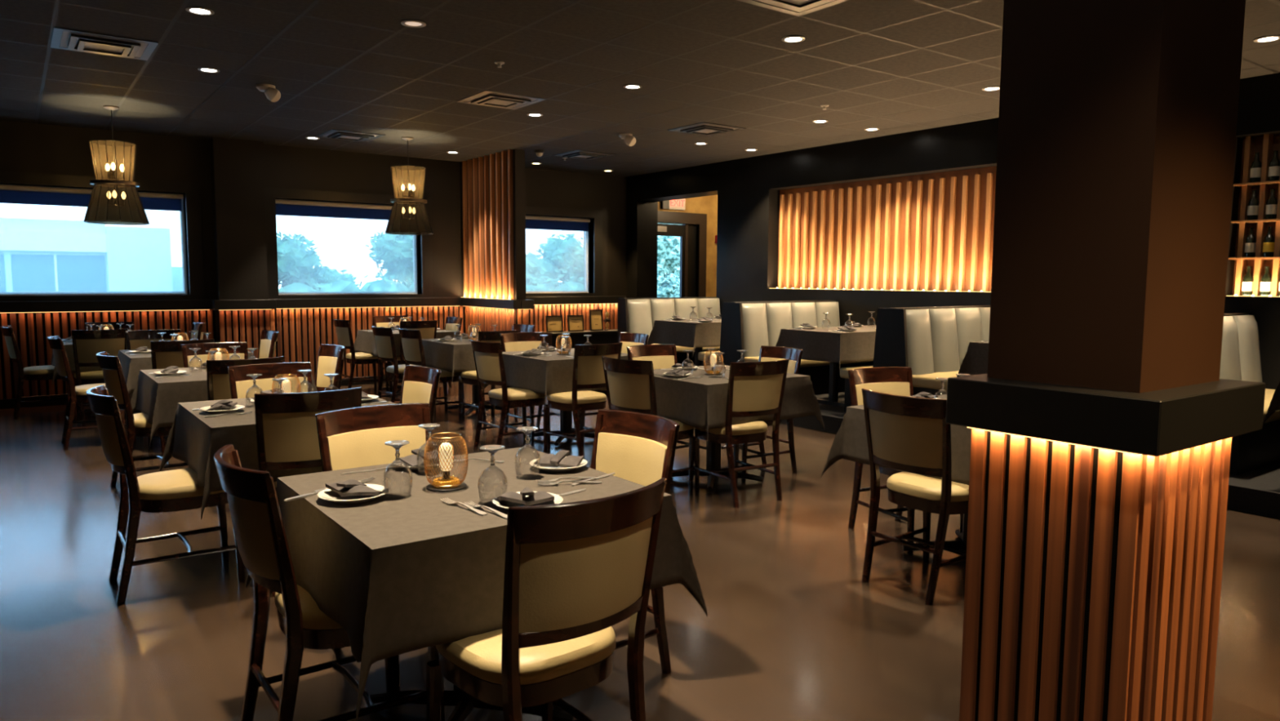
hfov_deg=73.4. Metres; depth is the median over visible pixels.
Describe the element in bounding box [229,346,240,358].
water goblet
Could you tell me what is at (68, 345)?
tablecloth
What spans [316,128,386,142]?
ceiling vent
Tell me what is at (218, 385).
dining chair
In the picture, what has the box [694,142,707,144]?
recessed light
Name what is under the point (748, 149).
recessed light
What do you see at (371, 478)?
fork
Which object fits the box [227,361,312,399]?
dining chair
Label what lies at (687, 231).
door
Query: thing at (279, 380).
water goblet
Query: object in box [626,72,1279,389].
wall
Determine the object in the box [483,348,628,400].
tablecloth
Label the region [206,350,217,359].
water goblet
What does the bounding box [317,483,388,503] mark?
plate
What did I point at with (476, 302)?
ledge
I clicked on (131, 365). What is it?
tablecloth
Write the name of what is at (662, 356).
dining chair
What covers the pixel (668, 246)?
shrub
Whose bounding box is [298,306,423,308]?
led strip
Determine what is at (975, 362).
tablecloth
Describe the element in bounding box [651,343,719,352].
seat cushion
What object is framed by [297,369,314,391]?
water goblet
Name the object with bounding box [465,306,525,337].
trim
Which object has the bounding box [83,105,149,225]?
pendant lamp
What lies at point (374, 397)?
plate
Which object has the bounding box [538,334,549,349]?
water goblet
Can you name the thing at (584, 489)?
table knife
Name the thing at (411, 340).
dining chair
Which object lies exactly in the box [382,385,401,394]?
dining table
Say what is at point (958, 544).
dining table
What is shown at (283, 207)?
roller blind
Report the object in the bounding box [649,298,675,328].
cushion
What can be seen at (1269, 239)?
wine bottle
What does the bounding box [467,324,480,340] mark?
lantern
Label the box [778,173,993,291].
trim
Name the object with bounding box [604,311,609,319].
ornament
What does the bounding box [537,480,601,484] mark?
fork
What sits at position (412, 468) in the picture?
plate
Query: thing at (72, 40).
ceiling vent
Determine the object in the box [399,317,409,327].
lantern
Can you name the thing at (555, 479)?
fork
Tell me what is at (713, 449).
dining table
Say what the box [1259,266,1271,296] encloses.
wine bottle
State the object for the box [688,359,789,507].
dining chair
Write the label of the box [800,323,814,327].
folded napkin
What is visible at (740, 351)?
water goblet
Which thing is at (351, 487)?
folded napkin
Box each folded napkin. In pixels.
[64,336,71,340]
[135,346,147,352]
[160,365,178,374]
[205,400,237,412]
[259,387,281,393]
[324,479,382,497]
[361,391,372,399]
[391,324,399,328]
[399,448,438,466]
[440,335,453,341]
[455,333,470,337]
[497,486,554,506]
[522,348,542,355]
[533,449,583,469]
[537,344,555,349]
[665,367,689,376]
[671,315,681,318]
[671,361,695,368]
[697,316,711,321]
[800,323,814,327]
[837,324,855,329]
[845,321,861,324]
[911,391,937,398]
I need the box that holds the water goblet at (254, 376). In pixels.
[245,373,263,403]
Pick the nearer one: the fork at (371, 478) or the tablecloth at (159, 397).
the fork at (371, 478)
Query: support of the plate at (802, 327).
on the tablecloth at (818, 344)
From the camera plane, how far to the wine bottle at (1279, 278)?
6.74 m
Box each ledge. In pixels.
[461,297,533,309]
[946,373,1266,456]
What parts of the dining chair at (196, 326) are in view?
backrest, leg, crest rail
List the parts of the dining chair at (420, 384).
leg, backrest, crest rail, leg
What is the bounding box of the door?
[657,210,706,297]
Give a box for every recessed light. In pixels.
[185,6,214,15]
[197,66,219,72]
[305,136,319,139]
[400,19,426,27]
[446,151,458,153]
[526,112,542,116]
[623,84,641,88]
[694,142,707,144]
[745,148,757,151]
[782,35,804,42]
[813,120,827,123]
[864,127,879,130]
[982,86,999,90]
[1253,35,1279,42]
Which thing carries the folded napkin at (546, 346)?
on the plate at (544, 350)
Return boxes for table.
[368,684,573,720]
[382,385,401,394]
[448,384,502,415]
[528,409,594,445]
[542,328,617,349]
[671,440,763,491]
[694,346,702,366]
[817,361,844,407]
[902,512,968,551]
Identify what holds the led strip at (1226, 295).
attached to the wall at (747, 189)
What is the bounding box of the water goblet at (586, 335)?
[583,334,591,342]
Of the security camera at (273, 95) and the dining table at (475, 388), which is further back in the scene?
the dining table at (475, 388)
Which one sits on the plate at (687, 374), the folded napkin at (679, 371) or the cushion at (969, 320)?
the folded napkin at (679, 371)
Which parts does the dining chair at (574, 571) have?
leg, leg, seat frame, seat, leg, rail, backrest, crest rail, leg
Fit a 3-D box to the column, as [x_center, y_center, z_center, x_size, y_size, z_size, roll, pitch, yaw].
[1.183,-0.299,2.157,0.473,3.000,0.406,-4,7,-36]
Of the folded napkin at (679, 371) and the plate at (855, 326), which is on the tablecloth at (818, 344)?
the plate at (855, 326)
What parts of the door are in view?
panel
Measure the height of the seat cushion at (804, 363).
0.100 m
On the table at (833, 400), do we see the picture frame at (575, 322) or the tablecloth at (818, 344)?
the tablecloth at (818, 344)
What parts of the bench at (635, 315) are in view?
panel, seat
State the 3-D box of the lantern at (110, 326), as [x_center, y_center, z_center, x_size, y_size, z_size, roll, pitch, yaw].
[-5.386,-0.282,8.674,0.134,0.164,0.134,-5,7,-43]
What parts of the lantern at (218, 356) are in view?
glowing bulb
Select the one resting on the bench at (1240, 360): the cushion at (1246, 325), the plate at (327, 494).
the cushion at (1246, 325)
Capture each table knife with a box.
[284,491,319,501]
[340,466,403,474]
[361,400,388,404]
[557,488,586,496]
[570,472,614,485]
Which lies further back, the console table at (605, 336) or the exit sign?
the exit sign
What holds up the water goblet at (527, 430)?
on the tablecloth at (400, 571)
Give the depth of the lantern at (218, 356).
5.81 m
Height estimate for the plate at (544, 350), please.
0.021 m
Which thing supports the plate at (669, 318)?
on the tablecloth at (685, 333)
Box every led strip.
[29,309,209,312]
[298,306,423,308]
[785,288,991,292]
[967,426,1142,454]
[1226,295,1279,297]
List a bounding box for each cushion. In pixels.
[626,298,652,342]
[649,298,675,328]
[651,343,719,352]
[674,297,698,319]
[696,297,720,318]
[697,351,719,362]
[742,302,768,356]
[744,355,872,367]
[765,302,792,346]
[791,302,817,328]
[815,302,839,327]
[840,364,873,378]
[906,309,933,374]
[911,370,959,390]
[925,308,959,372]
[955,307,982,366]
[979,306,990,341]
[1219,315,1241,380]
[1233,315,1262,382]
[1262,388,1279,422]
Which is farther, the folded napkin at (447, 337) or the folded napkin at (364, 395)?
the folded napkin at (447, 337)
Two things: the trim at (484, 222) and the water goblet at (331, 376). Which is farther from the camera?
the trim at (484, 222)
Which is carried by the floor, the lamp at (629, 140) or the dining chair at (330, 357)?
the dining chair at (330, 357)
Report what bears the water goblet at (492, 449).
on the tablecloth at (400, 571)
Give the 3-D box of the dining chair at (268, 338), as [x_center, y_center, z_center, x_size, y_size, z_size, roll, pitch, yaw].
[-3.590,0.191,7.836,0.572,0.902,0.452,-4,7,-36]
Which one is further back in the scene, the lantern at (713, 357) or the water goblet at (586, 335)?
the water goblet at (586, 335)
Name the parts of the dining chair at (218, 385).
leg, backrest, crest rail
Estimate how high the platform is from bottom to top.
0.150 m
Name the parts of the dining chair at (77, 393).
crest rail, backrest, rail, leg, leg, seat, seat frame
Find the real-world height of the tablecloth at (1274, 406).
0.385 m
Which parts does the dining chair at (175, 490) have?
crest rail, backrest, leg, rail, leg, seat, seat frame, leg, leg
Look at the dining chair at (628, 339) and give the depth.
7.91 m
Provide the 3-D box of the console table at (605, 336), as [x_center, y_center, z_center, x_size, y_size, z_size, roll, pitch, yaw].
[-0.794,-0.123,12.742,1.360,0.630,0.320,-4,7,-36]
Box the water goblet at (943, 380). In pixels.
[933,377,947,396]
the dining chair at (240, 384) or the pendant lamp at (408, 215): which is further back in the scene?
the pendant lamp at (408, 215)
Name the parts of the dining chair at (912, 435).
leg, crest rail, backrest, rail, leg, seat frame, seat, leg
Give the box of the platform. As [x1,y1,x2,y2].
[781,391,1279,518]
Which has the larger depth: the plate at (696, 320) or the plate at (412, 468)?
the plate at (696, 320)
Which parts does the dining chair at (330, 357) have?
leg, rail, backrest, crest rail, leg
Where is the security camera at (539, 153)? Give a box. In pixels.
[534,149,544,156]
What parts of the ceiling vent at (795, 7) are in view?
core panel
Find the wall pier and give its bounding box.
[466,149,526,324]
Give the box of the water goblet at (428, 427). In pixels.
[416,423,441,471]
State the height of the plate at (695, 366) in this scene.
0.021 m
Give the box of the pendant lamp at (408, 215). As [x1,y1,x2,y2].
[385,136,433,235]
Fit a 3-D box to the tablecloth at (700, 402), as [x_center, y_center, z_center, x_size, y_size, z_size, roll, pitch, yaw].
[0.518,0.276,5.957,1.081,0.371,1.087,-4,7,-36]
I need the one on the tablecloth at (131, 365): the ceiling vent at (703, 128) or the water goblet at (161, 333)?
the water goblet at (161, 333)
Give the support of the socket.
attached to the lantern at (447, 482)
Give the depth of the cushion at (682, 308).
11.51 m
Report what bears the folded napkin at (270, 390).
on the plate
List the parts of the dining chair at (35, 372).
crest rail, backrest, leg, leg, seat, seat frame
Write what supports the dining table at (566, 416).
on the floor
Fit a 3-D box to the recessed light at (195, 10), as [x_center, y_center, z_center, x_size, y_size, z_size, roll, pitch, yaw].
[-2.655,-2.107,5.185,0.156,0.009,0.156,-4,7,-36]
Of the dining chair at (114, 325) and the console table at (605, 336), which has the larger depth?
the console table at (605, 336)
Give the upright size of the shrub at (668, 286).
2.354 m
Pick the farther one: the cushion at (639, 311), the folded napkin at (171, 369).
the cushion at (639, 311)
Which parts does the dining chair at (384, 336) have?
leg, crest rail, backrest, rail, leg, seat frame, seat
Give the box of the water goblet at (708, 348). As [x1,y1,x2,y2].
[704,347,716,366]
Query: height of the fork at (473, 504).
0.011 m
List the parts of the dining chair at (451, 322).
leg, backrest, crest rail, leg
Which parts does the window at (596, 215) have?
frame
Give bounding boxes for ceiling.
[0,0,1279,177]
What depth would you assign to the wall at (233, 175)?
10.24 m
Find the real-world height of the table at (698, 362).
0.749 m
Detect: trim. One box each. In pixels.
[462,149,514,299]
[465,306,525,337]
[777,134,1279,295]
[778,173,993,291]
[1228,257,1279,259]
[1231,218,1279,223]
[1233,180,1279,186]
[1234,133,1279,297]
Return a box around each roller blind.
[0,184,185,295]
[275,199,417,294]
[525,215,590,293]
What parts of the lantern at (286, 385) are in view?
glowing bulb, bulb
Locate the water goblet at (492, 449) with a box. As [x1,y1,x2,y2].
[477,444,507,501]
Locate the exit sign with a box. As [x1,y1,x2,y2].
[661,198,685,209]
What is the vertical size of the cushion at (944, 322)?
0.570 m
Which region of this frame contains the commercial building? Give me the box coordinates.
[0,217,183,292]
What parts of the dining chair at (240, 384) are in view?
leg, crest rail, backrest, leg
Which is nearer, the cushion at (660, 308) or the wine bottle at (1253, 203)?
the wine bottle at (1253, 203)
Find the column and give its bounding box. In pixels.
[974,0,1245,720]
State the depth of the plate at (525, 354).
7.18 m
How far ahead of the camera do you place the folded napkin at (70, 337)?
8.50 m
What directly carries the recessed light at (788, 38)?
in the ceiling
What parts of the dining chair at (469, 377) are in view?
leg, seat, seat frame, leg, backrest, leg, crest rail, leg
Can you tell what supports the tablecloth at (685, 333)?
on the table at (698, 362)
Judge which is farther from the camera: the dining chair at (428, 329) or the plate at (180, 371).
the dining chair at (428, 329)
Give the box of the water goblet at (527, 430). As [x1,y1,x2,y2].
[514,426,540,477]
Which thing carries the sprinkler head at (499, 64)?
attached to the ceiling
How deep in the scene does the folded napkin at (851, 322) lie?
9.10 m
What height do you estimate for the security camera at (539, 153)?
0.082 m
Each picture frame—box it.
[545,315,563,332]
[567,315,584,331]
[589,309,603,330]
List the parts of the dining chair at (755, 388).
leg, seat frame, seat, leg, leg, rail, backrest, crest rail, leg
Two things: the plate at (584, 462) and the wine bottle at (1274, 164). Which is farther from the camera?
the wine bottle at (1274, 164)
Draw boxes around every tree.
[276,231,360,291]
[365,231,413,288]
[525,232,583,287]
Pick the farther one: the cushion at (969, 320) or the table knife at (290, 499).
the cushion at (969, 320)
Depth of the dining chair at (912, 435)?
3.79 m
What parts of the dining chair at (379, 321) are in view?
leg, backrest, crest rail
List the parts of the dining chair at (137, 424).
crest rail, backrest, leg, rail, leg, seat, seat frame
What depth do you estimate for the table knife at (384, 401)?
4.46 m
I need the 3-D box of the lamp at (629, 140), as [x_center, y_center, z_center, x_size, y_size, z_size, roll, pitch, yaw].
[-0.144,-2.452,9.564,0.182,0.127,0.150,3,6,24]
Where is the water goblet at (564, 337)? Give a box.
[560,336,570,354]
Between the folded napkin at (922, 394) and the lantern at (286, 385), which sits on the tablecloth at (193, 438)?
the lantern at (286, 385)
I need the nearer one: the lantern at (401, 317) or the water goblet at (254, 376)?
the water goblet at (254, 376)
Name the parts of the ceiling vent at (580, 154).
core panel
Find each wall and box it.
[0,120,626,399]
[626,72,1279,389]
[657,195,717,297]
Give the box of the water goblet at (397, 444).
[382,440,413,493]
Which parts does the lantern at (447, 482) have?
glowing bulb, bulb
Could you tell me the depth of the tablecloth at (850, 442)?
4.34 m
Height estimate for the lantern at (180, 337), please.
0.164 m
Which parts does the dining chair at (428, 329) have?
leg, seat frame, leg, crest rail, backrest, leg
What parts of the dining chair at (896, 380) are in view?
leg, crest rail, backrest, seat frame, leg, leg, leg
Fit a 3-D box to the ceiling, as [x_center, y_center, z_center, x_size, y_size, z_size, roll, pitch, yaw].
[0.810,-2.249,5.753,14.100,0.200,14.450,-4,7,-36]
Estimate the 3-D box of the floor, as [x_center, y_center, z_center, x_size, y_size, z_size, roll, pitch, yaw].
[0.794,0.887,6.051,14.100,0.100,14.450,-4,7,-36]
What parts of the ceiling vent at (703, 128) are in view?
core panel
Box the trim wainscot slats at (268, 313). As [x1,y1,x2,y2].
[0,303,617,399]
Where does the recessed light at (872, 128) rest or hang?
in the ceiling
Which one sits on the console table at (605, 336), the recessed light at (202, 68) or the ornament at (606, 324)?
the ornament at (606, 324)
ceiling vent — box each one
[50,26,158,60]
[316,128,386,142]
[456,89,546,109]
[552,150,615,159]
[667,121,746,136]
[737,0,847,16]
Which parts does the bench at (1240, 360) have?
seat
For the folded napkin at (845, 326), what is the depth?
8.28 m
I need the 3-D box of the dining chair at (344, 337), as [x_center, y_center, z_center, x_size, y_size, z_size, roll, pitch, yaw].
[-3.395,-0.051,10.395,0.572,0.902,0.452,-4,7,-39]
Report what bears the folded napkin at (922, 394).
on the plate
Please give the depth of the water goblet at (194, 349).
5.85 m
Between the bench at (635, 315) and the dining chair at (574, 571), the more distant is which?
the bench at (635, 315)
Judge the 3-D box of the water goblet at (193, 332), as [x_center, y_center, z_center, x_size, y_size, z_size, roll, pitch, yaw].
[-3.971,-0.177,7.657,0.086,0.161,0.086,-4,7,-36]
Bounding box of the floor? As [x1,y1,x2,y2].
[0,378,1279,720]
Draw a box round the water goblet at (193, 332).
[189,331,198,339]
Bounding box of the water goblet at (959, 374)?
[955,373,969,376]
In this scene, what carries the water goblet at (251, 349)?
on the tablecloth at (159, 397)
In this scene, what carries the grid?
attached to the ceiling
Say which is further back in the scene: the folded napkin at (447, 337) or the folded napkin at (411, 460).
the folded napkin at (447, 337)
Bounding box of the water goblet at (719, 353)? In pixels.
[712,351,724,377]
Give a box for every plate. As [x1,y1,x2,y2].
[128,349,151,353]
[152,369,186,375]
[199,404,244,413]
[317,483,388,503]
[361,394,378,402]
[392,459,439,470]
[437,338,457,342]
[453,336,472,338]
[492,491,563,510]
[520,352,544,355]
[528,457,587,471]
[537,347,556,351]
[662,372,692,377]
[669,318,685,319]
[671,365,698,370]
[696,320,712,322]
[797,326,817,328]
[835,328,857,331]
[844,324,863,327]
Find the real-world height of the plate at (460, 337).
0.021 m
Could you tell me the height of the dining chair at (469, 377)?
0.902 m
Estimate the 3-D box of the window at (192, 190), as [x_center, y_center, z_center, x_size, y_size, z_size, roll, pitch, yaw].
[-6.758,-1.298,9.017,3.870,1.350,0.230,-4,7,-36]
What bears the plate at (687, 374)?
on the tablecloth at (700, 402)
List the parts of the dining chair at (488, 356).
leg, crest rail, backrest, rail, leg, seat, seat frame, leg, leg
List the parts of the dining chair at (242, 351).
leg, crest rail, backrest, leg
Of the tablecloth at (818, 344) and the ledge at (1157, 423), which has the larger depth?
the tablecloth at (818, 344)
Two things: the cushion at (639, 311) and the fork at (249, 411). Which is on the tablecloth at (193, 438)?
the fork at (249, 411)
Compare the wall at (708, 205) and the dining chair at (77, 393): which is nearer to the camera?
the dining chair at (77, 393)
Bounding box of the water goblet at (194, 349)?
[188,347,203,370]
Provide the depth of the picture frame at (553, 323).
12.37 m
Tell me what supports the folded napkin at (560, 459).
on the plate at (584, 462)
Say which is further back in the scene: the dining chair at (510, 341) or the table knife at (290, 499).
the dining chair at (510, 341)
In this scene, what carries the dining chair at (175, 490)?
on the floor
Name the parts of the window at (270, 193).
frame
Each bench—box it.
[617,297,720,364]
[697,300,872,395]
[840,305,990,412]
[1219,312,1279,475]
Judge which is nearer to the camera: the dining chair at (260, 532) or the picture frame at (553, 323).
the dining chair at (260, 532)
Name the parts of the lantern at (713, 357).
glowing bulb, bulb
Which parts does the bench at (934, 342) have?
seat, panel, seat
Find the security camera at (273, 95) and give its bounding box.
[256,83,280,102]
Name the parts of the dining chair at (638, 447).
leg, backrest, crest rail, leg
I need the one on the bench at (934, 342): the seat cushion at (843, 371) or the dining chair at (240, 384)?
the seat cushion at (843, 371)
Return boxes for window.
[0,170,204,301]
[264,186,433,298]
[525,205,602,296]
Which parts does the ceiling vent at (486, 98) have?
core panel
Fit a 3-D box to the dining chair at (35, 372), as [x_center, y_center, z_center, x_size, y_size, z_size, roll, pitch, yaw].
[-6.045,0.102,8.639,0.572,0.902,0.452,-4,7,-36]
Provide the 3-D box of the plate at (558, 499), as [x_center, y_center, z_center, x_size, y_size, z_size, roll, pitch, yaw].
[-0.319,0.407,2.450,0.200,0.021,0.200,-4,7,-36]
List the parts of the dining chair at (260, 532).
crest rail, leg, backrest, rail, leg, seat, seat frame, leg, leg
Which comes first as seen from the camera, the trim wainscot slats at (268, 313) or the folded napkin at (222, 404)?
the folded napkin at (222, 404)
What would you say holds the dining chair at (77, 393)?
on the floor
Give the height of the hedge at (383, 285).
2.140 m
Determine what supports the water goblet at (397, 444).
on the tablecloth at (400, 571)
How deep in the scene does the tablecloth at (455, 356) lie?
8.50 m
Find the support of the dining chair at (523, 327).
on the floor
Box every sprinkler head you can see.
[494,61,504,67]
[820,104,828,109]
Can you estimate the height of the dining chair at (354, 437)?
0.902 m
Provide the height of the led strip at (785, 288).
0.004 m
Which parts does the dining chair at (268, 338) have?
leg, backrest, crest rail, leg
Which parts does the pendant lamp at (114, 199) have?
cord, lamp shade, shade frame, lamp shade, shade frame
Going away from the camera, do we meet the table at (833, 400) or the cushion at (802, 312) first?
the table at (833, 400)
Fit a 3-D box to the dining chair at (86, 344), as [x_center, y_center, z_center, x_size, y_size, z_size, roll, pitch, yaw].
[-5.195,0.141,8.279,0.452,0.902,0.572,-4,7,-36]
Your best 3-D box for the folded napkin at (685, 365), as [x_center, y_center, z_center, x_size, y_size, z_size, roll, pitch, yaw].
[0.318,0.030,6.197,0.160,0.049,0.092,-1,6,-15]
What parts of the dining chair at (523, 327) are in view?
crest rail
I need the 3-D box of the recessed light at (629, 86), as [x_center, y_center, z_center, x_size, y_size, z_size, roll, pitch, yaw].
[-0.061,-2.282,7.170,0.156,0.009,0.156,-4,7,-36]
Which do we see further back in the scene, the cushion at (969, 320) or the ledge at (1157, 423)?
the cushion at (969, 320)
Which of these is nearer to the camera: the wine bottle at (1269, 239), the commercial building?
the wine bottle at (1269, 239)
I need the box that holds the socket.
[442,470,449,479]
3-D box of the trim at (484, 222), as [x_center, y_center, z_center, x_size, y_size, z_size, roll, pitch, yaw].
[-2.026,-1.758,11.373,0.050,1.870,1.387,-4,7,-36]
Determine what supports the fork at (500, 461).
on the tablecloth at (400, 571)
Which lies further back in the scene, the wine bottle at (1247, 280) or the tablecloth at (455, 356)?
the tablecloth at (455, 356)
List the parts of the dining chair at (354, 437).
leg, crest rail, backrest, leg, leg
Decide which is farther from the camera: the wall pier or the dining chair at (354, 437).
the wall pier
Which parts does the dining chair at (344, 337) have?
leg, crest rail, backrest, leg, seat, seat frame, leg, leg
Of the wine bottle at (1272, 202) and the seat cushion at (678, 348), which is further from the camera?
the seat cushion at (678, 348)
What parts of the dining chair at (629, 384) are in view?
leg, crest rail, backrest, rail, leg, seat, seat frame, leg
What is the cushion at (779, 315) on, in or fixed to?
on the bench at (744, 326)
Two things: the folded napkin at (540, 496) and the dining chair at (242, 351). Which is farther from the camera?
the dining chair at (242, 351)
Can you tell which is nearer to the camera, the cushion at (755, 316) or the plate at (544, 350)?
the plate at (544, 350)
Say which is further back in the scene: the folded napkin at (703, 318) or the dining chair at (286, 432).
the folded napkin at (703, 318)
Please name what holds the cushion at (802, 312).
on the bench at (744, 326)
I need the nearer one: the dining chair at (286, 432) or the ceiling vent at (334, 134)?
the dining chair at (286, 432)
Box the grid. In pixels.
[0,0,1279,176]
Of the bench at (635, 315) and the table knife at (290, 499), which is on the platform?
the bench at (635, 315)
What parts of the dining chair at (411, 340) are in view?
leg, crest rail, backrest, rail, leg, leg, seat frame, seat, leg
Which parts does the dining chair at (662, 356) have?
leg, crest rail, backrest, leg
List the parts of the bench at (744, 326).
seat, panel, seat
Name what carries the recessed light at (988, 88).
in the ceiling
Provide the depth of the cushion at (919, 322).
7.63 m
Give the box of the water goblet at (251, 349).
[246,347,257,359]
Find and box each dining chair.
[0,324,75,419]
[47,335,136,449]
[71,328,128,426]
[84,321,133,399]
[85,385,244,604]
[96,351,187,497]
[124,329,181,413]
[147,338,214,454]
[181,342,248,367]
[189,322,205,340]
[205,355,284,400]
[213,444,444,720]
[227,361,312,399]
[253,386,362,597]
[257,329,279,358]
[314,344,345,391]
[315,402,432,692]
[333,318,388,391]
[371,325,435,412]
[373,315,408,386]
[388,320,437,392]
[398,327,464,417]
[399,364,440,432]
[426,477,666,720]
[444,316,462,386]
[458,329,520,426]
[471,338,550,448]
[475,324,534,413]
[499,331,559,439]
[543,342,622,456]
[553,408,679,706]
[577,332,648,430]
[601,355,699,492]
[626,343,706,478]
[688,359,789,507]
[720,345,803,481]
[848,366,963,553]
[861,388,968,605]
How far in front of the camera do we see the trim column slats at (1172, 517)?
2.07 m
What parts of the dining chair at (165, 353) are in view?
leg, leg, backrest, crest rail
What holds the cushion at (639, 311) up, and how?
on the bench at (635, 315)
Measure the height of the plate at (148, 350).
0.021 m
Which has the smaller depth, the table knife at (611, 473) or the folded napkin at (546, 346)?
the table knife at (611, 473)
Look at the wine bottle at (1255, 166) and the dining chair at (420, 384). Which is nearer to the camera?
the dining chair at (420, 384)
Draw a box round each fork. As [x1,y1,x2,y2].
[155,373,191,377]
[204,411,252,417]
[314,476,375,492]
[440,497,486,515]
[453,457,504,462]
[463,501,507,518]
[536,476,597,482]
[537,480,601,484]
[677,376,702,379]
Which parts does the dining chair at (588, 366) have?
leg, seat frame, seat, leg, leg, rail, backrest, crest rail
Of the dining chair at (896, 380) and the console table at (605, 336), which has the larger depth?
the console table at (605, 336)
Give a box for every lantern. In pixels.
[98,324,113,329]
[171,332,188,340]
[207,347,229,359]
[271,373,301,393]
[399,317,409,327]
[423,432,468,491]
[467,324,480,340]
[555,334,571,355]
[703,350,723,375]
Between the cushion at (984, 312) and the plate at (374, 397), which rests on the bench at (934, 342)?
the cushion at (984, 312)
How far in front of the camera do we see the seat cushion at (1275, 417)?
5.82 m
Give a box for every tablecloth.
[50,338,102,384]
[117,348,255,394]
[124,366,318,446]
[159,393,396,519]
[245,446,707,720]
[354,328,457,356]
[422,337,478,380]
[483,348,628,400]
[647,318,721,357]
[653,364,824,435]
[775,324,875,374]
[821,394,971,484]
[957,340,988,376]
[1262,382,1279,424]
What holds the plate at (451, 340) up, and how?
on the tablecloth at (455, 356)
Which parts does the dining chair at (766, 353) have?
leg, leg, seat frame, backrest, crest rail, leg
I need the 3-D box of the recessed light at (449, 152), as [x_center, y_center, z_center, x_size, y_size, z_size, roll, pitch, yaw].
[-2.392,-2.655,10.972,0.156,0.009,0.156,-4,7,-36]
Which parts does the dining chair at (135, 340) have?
leg, crest rail, backrest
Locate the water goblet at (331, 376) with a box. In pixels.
[324,373,338,389]
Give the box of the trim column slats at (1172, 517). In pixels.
[959,428,1231,720]
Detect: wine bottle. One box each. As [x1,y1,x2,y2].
[1241,266,1253,295]
[1244,227,1256,257]
[1246,190,1258,220]
[1249,152,1262,182]
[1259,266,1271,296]
[1262,226,1275,257]
[1265,188,1277,219]
[1267,150,1279,181]
[1278,278,1279,296]
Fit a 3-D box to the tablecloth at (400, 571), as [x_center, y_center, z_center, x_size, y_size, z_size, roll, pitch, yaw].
[-0.536,0.579,2.705,1.105,0.371,1.103,-4,7,-36]
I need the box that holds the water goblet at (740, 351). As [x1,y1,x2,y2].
[736,350,747,362]
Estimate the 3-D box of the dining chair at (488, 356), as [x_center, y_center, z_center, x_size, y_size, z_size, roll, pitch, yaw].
[-1.075,0.281,7.029,0.572,0.902,0.452,-4,7,-39]
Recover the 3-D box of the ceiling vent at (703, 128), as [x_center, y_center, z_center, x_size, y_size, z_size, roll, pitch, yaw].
[0.713,-2.459,9.188,0.594,0.031,0.594,-4,7,-36]
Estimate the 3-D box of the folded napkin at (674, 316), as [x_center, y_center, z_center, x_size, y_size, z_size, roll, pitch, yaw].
[0.451,-0.523,10.401,0.092,0.049,0.160,-2,6,-26]
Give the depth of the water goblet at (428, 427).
2.85 m
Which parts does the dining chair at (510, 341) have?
leg, crest rail, backrest, leg, leg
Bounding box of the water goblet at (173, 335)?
[169,333,178,340]
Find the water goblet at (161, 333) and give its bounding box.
[157,332,165,341]
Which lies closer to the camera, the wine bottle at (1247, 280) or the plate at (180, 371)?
the plate at (180, 371)
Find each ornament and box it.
[603,319,610,329]
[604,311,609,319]
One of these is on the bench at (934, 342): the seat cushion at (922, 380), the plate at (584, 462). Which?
the seat cushion at (922, 380)
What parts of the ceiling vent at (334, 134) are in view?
core panel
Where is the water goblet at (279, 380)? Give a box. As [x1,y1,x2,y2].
[271,377,287,393]
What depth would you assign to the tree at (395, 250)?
28.98 m
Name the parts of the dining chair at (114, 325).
crest rail, leg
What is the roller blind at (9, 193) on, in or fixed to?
attached to the wall at (233, 175)
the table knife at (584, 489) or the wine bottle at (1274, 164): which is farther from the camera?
the wine bottle at (1274, 164)
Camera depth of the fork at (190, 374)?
5.58 m
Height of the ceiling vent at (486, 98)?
0.031 m
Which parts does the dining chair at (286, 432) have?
leg, rail, crest rail, backrest, leg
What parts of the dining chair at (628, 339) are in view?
leg, seat frame, leg, backrest, crest rail, leg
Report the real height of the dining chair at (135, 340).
0.902 m
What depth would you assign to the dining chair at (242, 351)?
6.46 m
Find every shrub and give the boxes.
[657,223,679,288]
[657,272,679,297]
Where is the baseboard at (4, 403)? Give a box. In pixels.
[0,374,461,408]
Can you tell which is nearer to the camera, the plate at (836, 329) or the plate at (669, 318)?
the plate at (836, 329)
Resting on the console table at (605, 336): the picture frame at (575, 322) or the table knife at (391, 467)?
the picture frame at (575, 322)
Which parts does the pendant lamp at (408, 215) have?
lamp shade, shade frame, lamp shade, shade frame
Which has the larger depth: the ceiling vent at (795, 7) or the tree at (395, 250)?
the tree at (395, 250)
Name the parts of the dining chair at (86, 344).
leg, leg, seat, rail, seat frame, crest rail, backrest, leg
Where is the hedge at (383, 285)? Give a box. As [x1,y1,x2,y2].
[278,274,583,292]
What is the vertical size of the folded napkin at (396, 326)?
0.049 m
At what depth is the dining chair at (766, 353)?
6.23 m
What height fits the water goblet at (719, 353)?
0.161 m
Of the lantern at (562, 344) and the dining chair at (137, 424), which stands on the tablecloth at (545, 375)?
the lantern at (562, 344)
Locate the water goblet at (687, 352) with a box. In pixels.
[681,350,693,364]
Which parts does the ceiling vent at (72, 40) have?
core panel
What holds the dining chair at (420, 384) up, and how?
on the floor
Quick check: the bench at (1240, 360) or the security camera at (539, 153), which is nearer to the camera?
the bench at (1240, 360)

